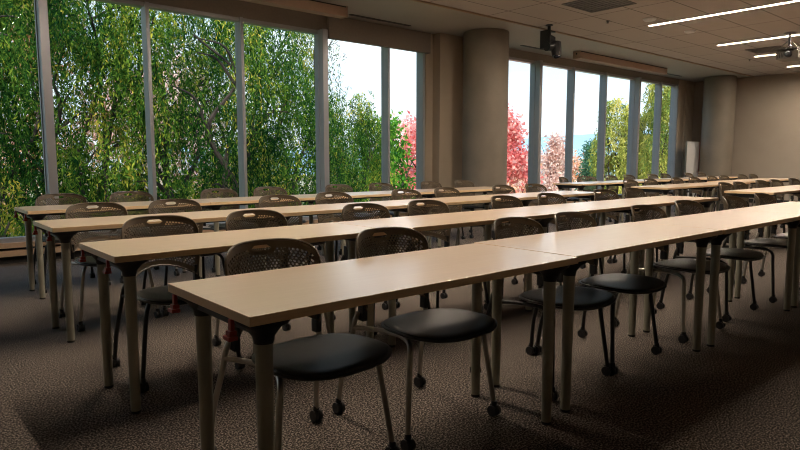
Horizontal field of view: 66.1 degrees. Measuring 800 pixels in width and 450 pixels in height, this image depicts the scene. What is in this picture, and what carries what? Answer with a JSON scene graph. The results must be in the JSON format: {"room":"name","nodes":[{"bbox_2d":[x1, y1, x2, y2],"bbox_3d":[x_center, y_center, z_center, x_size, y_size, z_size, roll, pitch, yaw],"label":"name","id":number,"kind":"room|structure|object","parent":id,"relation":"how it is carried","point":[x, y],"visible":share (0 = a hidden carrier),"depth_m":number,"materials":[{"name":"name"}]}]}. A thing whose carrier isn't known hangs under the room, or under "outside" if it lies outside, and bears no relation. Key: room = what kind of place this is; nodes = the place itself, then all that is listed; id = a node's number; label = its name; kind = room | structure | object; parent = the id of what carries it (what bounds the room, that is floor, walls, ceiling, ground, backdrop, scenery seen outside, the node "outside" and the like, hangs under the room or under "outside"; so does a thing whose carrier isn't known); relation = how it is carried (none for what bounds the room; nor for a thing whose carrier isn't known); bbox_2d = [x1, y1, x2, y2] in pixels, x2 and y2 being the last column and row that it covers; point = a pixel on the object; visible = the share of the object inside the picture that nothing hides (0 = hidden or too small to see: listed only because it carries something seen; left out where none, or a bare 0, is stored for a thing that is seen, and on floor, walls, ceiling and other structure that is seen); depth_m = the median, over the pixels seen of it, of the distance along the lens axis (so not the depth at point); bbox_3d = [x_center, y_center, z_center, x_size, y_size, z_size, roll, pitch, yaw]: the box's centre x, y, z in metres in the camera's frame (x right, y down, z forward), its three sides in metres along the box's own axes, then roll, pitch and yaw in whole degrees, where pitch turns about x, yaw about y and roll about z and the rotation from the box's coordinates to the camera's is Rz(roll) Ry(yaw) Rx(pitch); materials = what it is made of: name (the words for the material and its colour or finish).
{"room":"lecture hall","nodes":[
{"label":"lecture hall","id":0,"kind":"room"},
{"bbox_2d":[0,216,404,263],"bbox_3d":[-3.340,0.233,7.736,9.770,0.180,0.190,-5,8,-41],"label":"wall","id":1,"kind":"structure","parent":0,"point":[14,259],"depth_m":6.86,"materials":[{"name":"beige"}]},
{"bbox_2d":[0,246,80,257],"bbox_3d":[-3.255,0.216,7.635,9.770,0.065,0.070,-5,8,-41],"label":"trim","id":2,"kind":"structure","parent":1,"relation":"attached to","point":[18,252],"depth_m":6.78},
{"bbox_2d":[0,215,402,248],"bbox_3d":[-3.310,0.120,7.690,9.770,0.055,0.280,-5,8,-41],"label":"trim","id":3,"kind":"structure","parent":1,"relation":"attached to","point":[12,244],"depth_m":6.84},
{"bbox_2d":[0,203,799,449],"bbox_3d":[4.116,0.464,6.989,20.050,0.120,11.060,-5,8,-41],"label":"floor","id":4,"kind":"structure","parent":0,"point":[741,392],"depth_m":3.16,"materials":[{"name":"carpet"}]},
{"bbox_2d":[33,193,110,292],"bbox_3d":[-2.991,0.141,5.559,0.554,0.827,0.618,-5,8,-41],"label":"chair","id":5,"kind":"object","parent":4,"relation":"on","point":[71,196],"visible":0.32,"depth_m":5.67,"materials":[{"name":"black plastic"}]},
{"bbox_2d":[59,202,161,331],"bbox_3d":[-2.082,0.266,4.395,0.554,0.827,0.618,-6,8,-43],"label":"chair","id":6,"kind":"object","parent":4,"relation":"on","point":[90,261],"visible":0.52,"depth_m":4.46,"materials":[{"name":"black plastic"}]},
{"bbox_2d":[13,200,210,298],"bbox_3d":[-2.576,0.180,5.626,1.532,0.735,0.580,-5,8,-41],"label":"table","id":7,"kind":"object","parent":4,"relation":"on","point":[36,213],"visible":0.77,"depth_m":5.30,"materials":[{"name":"laminate"}]},
{"bbox_2d":[109,191,179,282],"bbox_3d":[-2.530,0.093,6.006,0.554,0.827,0.618,-6,8,-43],"label":"chair","id":8,"kind":"object","parent":4,"relation":"on","point":[135,193],"visible":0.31,"depth_m":6.15,"materials":[{"name":"black plastic"}]},
{"bbox_2d":[32,209,272,342],"bbox_3d":[-1.703,0.308,4.432,1.532,0.735,0.580,-5,8,-41],"label":"table","id":9,"kind":"object","parent":4,"relation":"on","point":[64,230],"visible":0.72,"depth_m":4.08,"materials":[{"name":"beige plastic"}]},
{"bbox_2d":[112,215,244,392],"bbox_3d":[-1.205,0.381,3.321,0.554,0.827,0.618,-5,8,-41],"label":"chair","id":10,"kind":"object","parent":4,"relation":"on","point":[160,295],"visible":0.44,"depth_m":3.39,"materials":[{"name":"black plastic"}]},
{"bbox_2d":[140,199,224,316],"bbox_3d":[-1.658,0.224,4.785,0.554,0.827,0.618,-5,8,-41],"label":"chair","id":11,"kind":"object","parent":4,"relation":"on","point":[160,202],"visible":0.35,"depth_m":4.92,"materials":[{"name":"black plastic"}]},
{"bbox_2d":[194,188,253,271],"bbox_3d":[-1.826,0.035,6.545,0.554,0.827,0.618,-5,8,-41],"label":"chair","id":12,"kind":"object","parent":4,"relation":"on","point":[221,190],"visible":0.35,"depth_m":6.66,"materials":[{"name":"black plastic"}]},
{"bbox_2d":[78,222,386,413],"bbox_3d":[-0.830,0.424,3.352,1.532,0.735,0.580,-5,8,-41],"label":"table","id":13,"kind":"object","parent":4,"relation":"on","point":[127,255],"visible":0.75,"depth_m":3.04,"materials":[{"name":"laminate"}]},
{"bbox_2d":[191,194,340,275],"bbox_3d":[-1.417,0.073,6.621,1.518,0.735,0.580,-5,8,-41],"label":"table","id":14,"kind":"object","parent":4,"relation":"on","point":[216,203],"visible":0.4,"depth_m":6.29,"materials":[{"name":"beige laminate"}]},
{"bbox_2d":[212,209,330,358],"bbox_3d":[-0.756,0.339,3.720,0.554,0.827,0.618,-6,8,-42],"label":"chair","id":15,"kind":"object","parent":4,"relation":"on","point":[216,340],"visible":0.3,"depth_m":3.89,"materials":[{"name":"black plastic"}]},
{"bbox_2d":[247,187,308,263],"bbox_3d":[-1.371,-0.011,6.976,0.554,0.827,0.618,-5,8,-38],"label":"chair","id":16,"kind":"object","parent":4,"relation":"on","point":[272,190],"visible":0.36,"depth_m":7.14,"materials":[{"name":"black plastic"}]},
{"bbox_2d":[251,195,325,272],"bbox_3d":[-0.935,0.163,5.353,0.554,0.827,0.618,-5,8,-41],"label":"chair","id":17,"kind":"object","parent":4,"relation":"on","point":[267,198],"visible":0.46,"depth_m":5.55,"materials":[{"name":"black plastic"}]},
{"bbox_2d":[213,238,399,449],"bbox_3d":[-0.353,0.492,2.293,0.554,0.827,0.618,-6,8,-43],"label":"chair","id":18,"kind":"object","parent":4,"relation":"on","point":[318,357],"visible":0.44,"depth_m":2.28,"materials":[{"name":"grey plastic"}]},
{"bbox_2d":[246,201,423,270],"bbox_3d":[-0.546,0.201,5.430,1.518,0.735,0.580,-5,8,-41],"label":"table","id":19,"kind":"object","parent":4,"relation":"on","point":[288,212],"visible":0.2,"depth_m":5.24,"materials":[{"name":"beige laminate"}]},
{"bbox_2d":[308,192,377,264],"bbox_3d":[-0.512,0.112,5.835,0.554,0.827,0.618,-5,8,-39],"label":"chair","id":20,"kind":"object","parent":4,"relation":"on","point":[321,195],"visible":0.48,"depth_m":6.01,"materials":[{"name":"black plastic"}]},
{"bbox_2d":[317,184,374,254],"bbox_3d":[-0.643,-0.088,7.693,0.554,0.827,0.618,-5,8,-41],"label":"chair","id":21,"kind":"object","parent":4,"relation":"on","point":[328,188],"visible":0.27,"depth_m":7.83,"materials":[{"name":"black plastic"}]},
{"bbox_2d":[168,243,578,449],"bbox_3d":[-0.014,0.531,2.358,1.532,0.735,0.580,-5,8,-41],"label":"table","id":22,"kind":"object","parent":4,"relation":"on","point":[258,304],"visible":0.98,"depth_m":2.06,"materials":[{"name":"brown wood"}]},
{"bbox_2d":[321,190,434,255],"bbox_3d":[-0.267,-0.033,7.614,1.518,0.735,0.580,-5,8,-41],"label":"table","id":23,"kind":"object","parent":4,"relation":"on","point":[371,194],"visible":0.27,"depth_m":7.38,"materials":[{"name":"beige laminate"}]},
{"bbox_2d":[334,203,430,334],"bbox_3d":[-0.113,0.276,4.299,0.554,0.827,0.618,-5,8,-41],"label":"chair","id":24,"kind":"object","parent":4,"relation":"on","point":[350,207],"visible":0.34,"depth_m":4.49,"materials":[{"name":"black plastic"}]},
{"bbox_2d":[366,183,417,244],"bbox_3d":[-0.120,-0.138,8.156,0.554,0.827,0.618,-5,8,-41],"label":"chair","id":25,"kind":"object","parent":4,"relation":"on","point":[372,186],"visible":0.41,"depth_m":8.35,"materials":[{"name":"black plastic"}]},
{"bbox_2d":[332,227,500,449],"bbox_3d":[0.097,0.447,2.705,0.554,0.827,0.618,-5,8,-41],"label":"chair","id":26,"kind":"object","parent":4,"relation":"on","point":[438,325],"visible":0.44,"depth_m":2.70,"materials":[{"name":"black plastic"}]},
{"bbox_2d":[391,189,445,250],"bbox_3d":[0.200,0.047,6.434,0.554,0.827,0.618,-5,8,-41],"label":"chair","id":27,"kind":"object","parent":4,"relation":"on","point":[394,194],"visible":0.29,"depth_m":6.63,"materials":[{"name":"black plastic"}]},
{"bbox_2d":[334,210,546,346],"bbox_3d":[0.329,0.318,4.347,1.518,0.735,0.580,-5,8,-41],"label":"table","id":28,"kind":"object","parent":4,"relation":"on","point":[429,222],"visible":0.38,"depth_m":4.14,"materials":[{"name":"brown plastic"}]},
{"bbox_2d":[396,200,488,309],"bbox_3d":[0.345,0.237,4.666,0.554,0.827,0.618,-5,8,-38],"label":"chair","id":29,"kind":"object","parent":4,"relation":"on","point":[410,207],"visible":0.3,"depth_m":4.88,"materials":[{"name":"black plastic"}]},
{"bbox_2d":[421,181,465,242],"bbox_3d":[0.586,-0.203,8.762,0.554,0.827,0.618,-6,8,-42],"label":"chair","id":30,"kind":"object","parent":4,"relation":"on","point":[423,184],"visible":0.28,"depth_m":8.91,"materials":[{"name":"black plastic"}]},
{"bbox_2d":[428,187,484,245],"bbox_3d":[0.672,0.004,6.839,0.554,0.827,0.618,-6,8,-43],"label":"chair","id":31,"kind":"object","parent":4,"relation":"on","point":[438,194],"visible":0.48,"depth_m":7.04,"materials":[{"name":"black plastic"}]},
{"bbox_2d":[389,195,526,252],"bbox_3d":[0.609,0.095,6.418,1.518,0.735,0.580,-5,8,-41],"label":"table","id":32,"kind":"object","parent":4,"relation":"on","point":[479,199],"visible":0.2,"depth_m":6.29,"materials":[{"name":"brown plastic"}]},
{"bbox_2d":[415,186,514,246],"bbox_3d":[0.889,-0.139,8.602,1.518,0.735,0.580,-5,8,-41],"label":"table","id":33,"kind":"object","parent":4,"relation":"on","point":[484,189],"visible":0.32,"depth_m":8.42,"materials":[{"name":"brown plastic"}]},
{"bbox_2d":[446,180,493,237],"bbox_3d":[1.107,-0.252,9.223,0.554,0.827,0.618,-5,8,-41],"label":"chair","id":34,"kind":"object","parent":4,"relation":"on","point":[472,207],"visible":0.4,"depth_m":9.34,"materials":[{"name":"black plastic"}]},
{"bbox_2d":[462,28,508,226],"bbox_3d":[1.465,-1.636,10.627,0.780,3.279,0.780,-5,8,-41],"label":"round column","id":35,"kind":"structure","parent":4,"relation":"on","point":[485,50],"depth_m":10.28,"materials":[{"name":"paint"}]},
{"bbox_2d":[492,185,515,236],"bbox_3d":[1.412,-0.066,7.488,0.554,0.827,0.618,-5,8,-41],"label":"chair","id":36,"kind":"object","parent":4,"relation":"on","point":[501,189],"visible":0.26,"depth_m":7.71,"materials":[{"name":"black plastic"}]},
{"bbox_2d":[482,195,562,299],"bbox_3d":[1.065,0.175,5.245,0.554,0.827,0.618,-6,8,-42],"label":"chair","id":37,"kind":"object","parent":4,"relation":"on","point":[495,204],"visible":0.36,"depth_m":5.46,"materials":[{"name":"black plastic"}]},
{"bbox_2d":[470,217,615,400],"bbox_3d":[0.781,0.393,3.214,0.554,0.827,0.618,-6,8,-42],"label":"chair","id":38,"kind":"object","parent":4,"relation":"on","point":[585,298],"visible":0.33,"depth_m":3.23,"materials":[{"name":"grey plastic"}]},
{"bbox_2d":[494,191,600,235],"bbox_3d":[1.762,-0.011,7.409,1.518,0.735,0.580,-5,8,-41],"label":"table","id":39,"kind":"object","parent":4,"relation":"on","point":[531,196],"visible":0.25,"depth_m":7.37,"materials":[{"name":"beige laminate"}]},
{"bbox_2d":[525,183,570,232],"bbox_3d":[1.893,-0.107,7.874,0.554,0.827,0.618,-5,8,-39],"label":"chair","id":40,"kind":"object","parent":4,"relation":"on","point":[528,189],"visible":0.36,"depth_m":8.09,"materials":[{"name":"black plastic"}]},
{"bbox_2d":[523,193,602,281],"bbox_3d":[1.554,0.131,5.652,0.554,0.827,0.618,-5,8,-41],"label":"chair","id":41,"kind":"object","parent":4,"relation":"on","point":[541,200],"visible":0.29,"depth_m":5.87,"materials":[{"name":"black plastic"}]},
{"bbox_2d":[490,201,641,298],"bbox_3d":[1.479,0.211,5.340,1.518,0.735,0.580,-5,8,-41],"label":"table","id":42,"kind":"object","parent":4,"relation":"on","point":[591,207],"visible":0.32,"depth_m":5.18,"materials":[{"name":"laminate"}]},
{"bbox_2d":[559,177,590,224],"bbox_3d":[3.138,-0.443,11.000,0.618,0.827,0.554,3,7,29],"label":"chair","id":43,"kind":"object","parent":4,"relation":"on","point":[561,179],"visible":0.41,"depth_m":10.94,"materials":[{"name":"black plastic"}]},
{"bbox_2d":[553,181,624,226],"bbox_3d":[3.403,-0.386,10.903,1.518,0.735,0.580,-5,8,-41],"label":"table","id":44,"kind":"object","parent":4,"relation":"on","point":[580,185],"visible":0.64,"depth_m":10.58,"materials":[{"name":"laminate"}]},
{"bbox_2d":[570,176,611,222],"bbox_3d":[3.537,-0.477,11.320,0.554,0.827,0.618,-2,6,-15],"label":"chair","id":45,"kind":"object","parent":4,"relation":"on","point":[580,177],"visible":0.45,"depth_m":11.54,"materials":[{"name":"black plastic"}]},
{"bbox_2d":[474,222,722,412],"bbox_3d":[1.132,0.422,3.372,1.518,0.735,0.580,-5,8,-41],"label":"table","id":46,"kind":"object","parent":4,"relation":"on","point":[586,244],"visible":0.75,"depth_m":3.10,"materials":[{"name":"brown wood"}]},
{"bbox_2d":[534,211,666,375],"bbox_3d":[1.189,0.355,3.565,0.554,0.827,0.618,-6,8,-42],"label":"chair","id":47,"kind":"object","parent":4,"relation":"on","point":[614,282],"visible":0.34,"depth_m":3.57,"materials":[{"name":"black plastic"}]},
{"bbox_2d":[580,189,654,273],"bbox_3d":[2.299,0.054,6.371,0.554,0.827,0.618,-5,8,-38],"label":"chair","id":48,"kind":"object","parent":4,"relation":"on","point":[605,192],"visible":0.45,"depth_m":6.59,"materials":[{"name":"black plastic"}]},
{"bbox_2d":[606,179,669,219],"bbox_3d":[4.556,-0.492,11.894,1.518,0.735,0.580,-5,8,-41],"label":"table","id":49,"kind":"object","parent":4,"relation":"on","point":[640,181],"visible":0.35,"depth_m":11.84,"materials":[{"name":"brown plastic"}]},
{"bbox_2d":[619,179,662,218],"bbox_3d":[3.761,-0.287,9.545,0.554,0.827,0.618,-5,8,-41],"label":"chair","id":50,"kind":"object","parent":4,"relation":"on","point":[631,181],"visible":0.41,"depth_m":9.76,"materials":[{"name":"black plastic"}]},
{"bbox_2d":[612,187,678,267],"bbox_3d":[2.755,0.015,6.736,0.554,0.827,0.618,-5,8,-42],"label":"chair","id":51,"kind":"object","parent":4,"relation":"on","point":[630,193],"visible":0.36,"depth_m":6.91,"materials":[{"name":"black plastic"}]},
{"bbox_2d":[593,195,718,275],"bbox_3d":[2.635,0.105,6.328,1.518,0.735,0.580,-5,8,-41],"label":"table","id":52,"kind":"object","parent":4,"relation":"on","point":[665,200],"visible":0.37,"depth_m":6.14,"materials":[{"name":"laminate"}]},
{"bbox_2d":[644,178,680,217],"bbox_3d":[4.263,-0.336,10.002,0.554,0.827,0.618,-5,8,-41],"label":"chair","id":53,"kind":"object","parent":4,"relation":"on","point":[647,179],"visible":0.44,"depth_m":10.23,"materials":[{"name":"black plastic"}]},
{"bbox_2d":[631,184,713,212],"bbox_3d":[4.242,-0.245,9.587,1.518,0.735,0.580,-5,8,-41],"label":"table","id":54,"kind":"object","parent":4,"relation":"on","point":[664,189],"visible":0.56,"depth_m":9.26,"materials":[{"name":"laminate"}]},
{"bbox_2d":[615,204,730,342],"bbox_3d":[1.852,0.294,4.134,0.554,0.827,0.618,-5,8,-39],"label":"chair","id":55,"kind":"object","parent":4,"relation":"on","point":[688,265],"visible":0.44,"depth_m":4.15,"materials":[{"name":"black plastic"}]},
{"bbox_2d":[655,177,706,214],"bbox_3d":[6.021,-0.627,13.152,1.518,0.735,0.580,-5,8,-41],"label":"table","id":56,"kind":"object","parent":4,"relation":"on","point":[685,179],"visible":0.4,"depth_m":13.04,"materials":[{"name":"beige plastic"}]},
{"bbox_2d":[684,141,699,196],"bbox_3d":[7.800,-1.427,16.459,0.780,1.620,0.440,-5,8,-41],"label":"whiteboard","id":57,"kind":"object","parent":4,"relation":"on","point":[692,149],"visible":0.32,"depth_m":16.41,"materials":[{"name":"white"}]},
{"bbox_2d":[685,177,720,212],"bbox_3d":[5.421,-0.432,10.905,0.554,0.827,0.618,-5,8,-41],"label":"chair","id":58,"kind":"object","parent":4,"relation":"on","point":[699,193],"visible":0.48,"depth_m":11.12,"materials":[{"name":"black plastic"}]},
{"bbox_2d":[656,200,765,321],"bbox_3d":[2.380,0.240,4.640,0.554,0.827,0.618,-5,8,-41],"label":"chair","id":59,"kind":"object","parent":4,"relation":"on","point":[748,255],"visible":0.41,"depth_m":4.65,"materials":[{"name":"black plastic"}]},
{"bbox_2d":[682,182,749,215],"bbox_3d":[5.396,-0.351,10.578,1.518,0.735,0.580,-5,8,-41],"label":"table","id":60,"kind":"object","parent":4,"relation":"on","point":[715,184],"visible":0.29,"depth_m":10.39,"materials":[{"name":"laminate"}]},
{"bbox_2d":[698,75,736,202],"bbox_3d":[8.405,-2.246,16.312,0.780,3.279,0.780,-5,8,-41],"label":"round column","id":61,"kind":"structure","parent":4,"relation":"on","point":[719,92],"depth_m":15.98,"materials":[{"name":"paint"}]},
{"bbox_2d":[636,210,799,346],"bbox_3d":[2.292,0.317,4.353,1.518,0.735,0.580,-5,8,-41],"label":"table","id":62,"kind":"object","parent":4,"relation":"on","point":[731,222],"visible":0.7,"depth_m":4.09,"materials":[{"name":"laminate"}]},
{"bbox_2d":[709,182,748,244],"bbox_3d":[4.630,-0.158,8.347,0.554,0.827,0.618,-5,8,-41],"label":"chair","id":63,"kind":"object","parent":4,"relation":"on","point":[723,184],"visible":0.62,"depth_m":8.54,"materials":[{"name":"black plastic"}]},
{"bbox_2d":[707,179,768,211],"bbox_3d":[6.480,-0.479,11.772,1.518,0.735,0.580,-5,8,-41],"label":"table","id":64,"kind":"object","parent":4,"relation":"on","point":[739,180],"visible":0.17,"depth_m":11.48,"materials":[{"name":"beige plastic"}]},
{"bbox_2d":[707,195,787,302],"bbox_3d":[3.047,0.178,5.213,0.554,0.827,0.618,-6,8,-42],"label":"chair","id":65,"kind":"object","parent":4,"relation":"on","point":[762,242],"visible":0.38,"depth_m":5.17,"materials":[{"name":"black plastic"}]},
{"bbox_2d":[733,181,776,237],"bbox_3d":[4.985,-0.188,8.626,0.554,0.827,0.618,-6,8,-42],"label":"chair","id":66,"kind":"object","parent":4,"relation":"on","point":[735,183],"visible":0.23,"depth_m":8.85,"materials":[{"name":"black plastic"}]},
{"bbox_2d":[724,187,799,250],"bbox_3d":[4.978,-0.108,8.314,1.518,0.735,0.580,-5,8,-41],"label":"table","id":67,"kind":"object","parent":4,"relation":"on","point":[747,193],"visible":0.48,"depth_m":7.93,"materials":[{"name":"brown plastic"}]},
{"bbox_2d":[729,201,799,307],"bbox_3d":[3.443,0.210,5.346,1.518,0.735,0.580,-5,8,-41],"label":"table","id":68,"kind":"object","parent":4,"relation":"on","point":[793,207],"visible":0.57,"depth_m":5.03,"materials":[{"name":"brown plastic"}]},
{"bbox_2d":[741,193,799,289],"bbox_3d":[3.560,0.134,5.627,0.554,0.827,0.618,-6,8,-42],"label":"chair","id":69,"kind":"object","parent":4,"relation":"on","point":[758,202],"visible":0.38,"depth_m":5.83,"materials":[{"name":"black plastic"}]},
{"bbox_2d":[769,179,783,229],"bbox_3d":[6.065,-0.289,9.566,0.554,0.827,0.618,-5,8,-38],"label":"chair","id":70,"kind":"object","parent":4,"relation":"on","point":[776,181],"visible":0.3,"depth_m":9.80,"materials":[{"name":"black plastic"}]},
{"bbox_2d":[133,0,678,84],"bbox_3d":[0.237,-3.089,10.408,19.120,0.355,0.310,-5,8,-41],"label":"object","id":71,"kind":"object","parent":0,"point":[346,29],"depth_m":9.38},
{"bbox_2d":[0,0,424,242],"bbox_3d":[-3.261,-1.296,7.481,9.770,2.805,0.270,-5,8,-41],"label":"window","id":72,"kind":"structure","parent":71,"relation":"in","point":[40,6],"depth_m":8.39,"materials":[{"name":"metal"}]},
{"bbox_2d":[316,0,748,81],"bbox_3d":[1.037,-3.389,10.160,20.050,0.305,1.740,-5,8,-41],"label":"ceiling","id":73,"kind":"structure","parent":0,"point":[422,17],"depth_m":10.12,"materials":[{"name":"paint"}]},
{"bbox_2d":[240,0,347,18],"bbox_3d":[-3.242,-2.779,6.614,6.488,0.149,0.170,-5,8,-41],"label":"roller blind","id":74,"kind":"object","parent":73,"relation":"attached to","point":[309,6],"visible":1,"depth_m":8.29,"materials":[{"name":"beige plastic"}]},
{"bbox_2d":[573,51,666,74],"bbox_3d":[4.883,-3.508,13.409,3.638,0.149,0.170,-5,8,-41],"label":"roller blind","id":75,"kind":"object","parent":73,"relation":"attached to","point":[579,55],"visible":1,"depth_m":13.15,"materials":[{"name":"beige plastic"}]},
{"bbox_2d":[425,33,694,213],"bbox_3d":[4.315,-2.002,14.008,10.280,3.285,0.400,-5,8,-41],"label":"wall","id":76,"kind":"structure","parent":0,"point":[444,65],"depth_m":10.74,"materials":[{"name":"brown paint"}]},
{"bbox_2d":[509,57,678,204],"bbox_3d":[4.666,-2.069,14.285,7.520,2.890,0.270,-5,8,-41],"label":"window","id":77,"kind":"structure","parent":76,"relation":"in","point":[536,67],"depth_m":14.33,"materials":[{"name":"metal"}]},
{"bbox_2d":[681,83,694,193],"bbox_3d":[7.997,-2.346,17.123,0.490,3.105,0.030,-5,8,-41],"label":"trim","id":78,"kind":"structure","parent":76,"relation":"attached to","point":[689,88],"depth_m":17.02,"materials":[{"name":"brown paint"}]},
{"bbox_2d":[422,0,799,75],"bbox_3d":[4.682,-2.941,5.965,20.050,0.300,9.330,-5,8,-41],"label":"ceiling","id":79,"kind":"structure","parent":0,"point":[626,27],"depth_m":9.84,"materials":[{"name":"tile"}]},
{"bbox_2d":[540,24,561,58],"bbox_3d":[2.445,-2.943,9.877,0.288,0.528,0.286,-5,8,-41],"label":"camera","id":80,"kind":"object","parent":79,"relation":"hanging from","point":[548,42],"visible":1,"depth_m":9.82,"materials":[{"name":"black plastic"}]},
{"bbox_2d":[411,0,753,76],"bbox_3d":[1.619,-3.309,9.491,20.050,0.320,0.040,-5,8,-41],"label":"trim","id":81,"kind":"structure","parent":79,"relation":"attached to","point":[420,1],"depth_m":10.47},
{"bbox_2d":[562,0,636,12],"bbox_3d":[2.751,-3.057,8.508,0.750,0.012,0.700,-5,8,-41],"label":"ceiling vent","id":82,"kind":"object","parent":79,"relation":"in","point":[591,6],"visible":1,"depth_m":8.56,"materials":[{"name":"grey"}]},
{"bbox_2d":[648,0,799,26],"bbox_3d":[4.819,-3.113,9.010,0.070,0.008,2.460,-5,8,-41],"label":"recessed light","id":83,"kind":"object","parent":79,"relation":"in","point":[794,0],"visible":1,"depth_m":9.02,"materials":[{"name":"plastic"}]},
{"bbox_2d":[746,46,785,53],"bbox_3d":[7.214,-3.440,12.079,0.600,0.012,0.600,-5,8,-41],"label":"ceiling vent","id":84,"kind":"object","parent":79,"relation":"in","point":[772,48],"visible":0.8,"depth_m":12.07,"materials":[{"name":"grey"}]},
{"bbox_2d":[775,32,799,61],"bbox_3d":[6.625,-3.040,10.454,0.440,0.459,0.360,-5,8,-41],"label":"projector","id":85,"kind":"object","parent":79,"relation":"attached to","point":[788,54],"visible":1,"depth_m":10.41,"materials":[{"name":"grey"}]},
{"bbox_2d":[692,72,799,200],"bbox_3d":[11.762,-2.086,13.391,0.200,3.585,11.110,-5,8,-41],"label":"wall","id":86,"kind":"structure","parent":0,"point":[766,144],"depth_m":15.90,"materials":[{"name":"beige paint"}]},
{"label":"outside","id":87,"kind":"structure","parent":0,"visible":0},
{"bbox_2d":[12,170,607,235],"bbox_3d":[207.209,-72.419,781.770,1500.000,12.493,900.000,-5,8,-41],"label":"ground","id":88,"kind":"structure","parent":87,"point":[117,170],"depth_m":373.73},
{"bbox_2d":[0,0,96,233],"bbox_3d":[-10.906,-2.890,16.992,6.113,12.833,6.429,1,6,7],"label":"autumn tree","id":89,"kind":"object","parent":88,"relation":"on","point":[80,0],"visible":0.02,"depth_m":16.77,"materials":[{"name":"green plant"}]},
{"bbox_2d":[0,0,128,237],"bbox_3d":[-7.397,-0.801,9.372,5.566,10.337,5.733,5,8,37],"label":"willow tree","id":90,"kind":"object","parent":88,"relation":"on","point":[25,125],"visible":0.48,"depth_m":9.84,"materials":[{"name":"green plant"}]},
{"bbox_2d":[0,0,225,236],"bbox_3d":[-6.483,-1.239,11.781,6.051,10.694,5.672,2,6,19],"label":"willow tree","id":91,"kind":"object","parent":88,"relation":"on","point":[77,162],"visible":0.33,"depth_m":11.00,"materials":[{"name":"green plant"}]},
{"bbox_2d":[43,147,207,233],"bbox_3d":[-6.604,1.167,16.132,5.580,6.748,5.422,-4,7,-30],"label":"shrub","id":92,"kind":"object","parent":88,"relation":"on","point":[185,147],"visible":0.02,"depth_m":15.93,"materials":[{"name":"green plant"}]},
{"bbox_2d":[70,45,232,197],"bbox_3d":[-7.295,-1.360,20.006,5.469,9.156,5.442,3,7,23],"label":"autumn tree","id":93,"kind":"object","parent":88,"relation":"on","point":[166,84],"visible":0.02,"depth_m":18.88,"materials":[{"name":"green plant"}]},
{"bbox_2d":[26,0,334,216],"bbox_3d":[-4.243,-0.970,13.034,5.828,9.917,5.514,0,6,-3],"label":"willow tree","id":94,"kind":"object","parent":88,"relation":"on","point":[224,171],"visible":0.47,"depth_m":11.66,"materials":[{"name":"green plant"}]},
{"bbox_2d":[158,18,367,222],"bbox_3d":[-3.472,-1.040,15.441,5.202,9.518,5.086,-4,7,-30],"label":"willow tree","id":95,"kind":"object","parent":88,"relation":"on","point":[305,54],"visible":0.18,"depth_m":14.67,"materials":[{"name":"green plant"}]},
{"bbox_2d":[298,87,399,203],"bbox_3d":[-1.527,-0.442,18.883,3.289,7.581,3.368,1,6,8],"label":"willow tree","id":96,"kind":"object","parent":88,"relation":"on","point":[364,129],"visible":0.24,"depth_m":18.13,"materials":[{"name":"green plant"}]},
{"bbox_2d":[360,109,415,199],"bbox_3d":[-0.302,-0.532,23.641,3.334,7.743,3.609,2,6,15],"label":"shrub","id":97,"kind":"object","parent":88,"relation":"on","point":[400,154],"visible":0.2,"depth_m":23.21,"materials":[{"name":"green plant"}]},
{"bbox_2d":[390,107,415,198],"bbox_3d":[0.846,-1.092,27.851,4.428,8.442,4.702,-4,7,-33],"label":"tree","id":98,"kind":"object","parent":88,"relation":"on","point":[410,131],"visible":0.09,"depth_m":27.12,"materials":[{"name":"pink plant"}]},
{"bbox_2d":[507,103,546,193],"bbox_3d":[5.644,-2.010,34.002,4.937,9.384,4.747,2,6,16],"label":"tree","id":99,"kind":"object","parent":88,"relation":"on","point":[517,165],"visible":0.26,"depth_m":33.12,"materials":[{"name":"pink plant"}]},
{"bbox_2d":[540,130,576,190],"bbox_3d":[13.018,-3.035,50.874,4.387,9.719,4.672,1,6,12],"label":"tree","id":100,"kind":"object","parent":88,"relation":"on","point":[553,165],"visible":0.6,"depth_m":49.92,"materials":[{"name":"pink plant"}]},
{"bbox_2d":[540,150,604,188],"bbox_3d":[23.640,-6.151,88.666,10.260,11.462,12.066,-5,8,-41],"label":"blossom tree","id":101,"kind":"object","parent":88,"relation":"on","point":[575,165],"visible":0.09,"depth_m":86.90,"materials":[{"name":"pink plant"}]},
{"bbox_2d":[573,138,596,191],"bbox_3d":[22.311,-5.100,71.700,4.687,10.172,5.851,-3,7,-26],"label":"conifer tree","id":102,"kind":"object","parent":88,"relation":"on","point":[586,156],"visible":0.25,"depth_m":71.42,"materials":[{"name":"green plant"}]},
{"bbox_2d":[587,97,642,193],"bbox_3d":[14.658,-3.843,41.475,4.225,9.536,3.774,6,8,43],"label":"willow tree","id":103,"kind":"object","parent":88,"relation":"on","point":[612,160],"visible":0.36,"depth_m":40.65,"materials":[{"name":"green plant"}]},
{"bbox_2d":[619,98,669,185],"bbox_3d":[16.710,-3.836,41.506,4.727,9.516,4.458,0,6,2],"label":"willow tree","id":104,"kind":"object","parent":88,"relation":"on","point":[645,121],"visible":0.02,"depth_m":40.44,"materials":[{"name":"green plant"}]},
{"bbox_2d":[638,83,670,185],"bbox_3d":[16.858,-4.696,38.373,4.117,11.895,4.157,-1,6,-10],"label":"willow tree","id":105,"kind":"object","parent":88,"relation":"on","point":[646,166],"visible":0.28,"depth_m":38.06,"materials":[{"name":"green plant"}]},
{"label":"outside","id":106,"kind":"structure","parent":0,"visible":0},
{"bbox_2d":[170,131,668,175],"bbox_3d":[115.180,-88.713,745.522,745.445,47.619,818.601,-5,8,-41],"label":"hill","id":107,"kind":"structure","parent":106,"point":[578,140],"depth_m":671.64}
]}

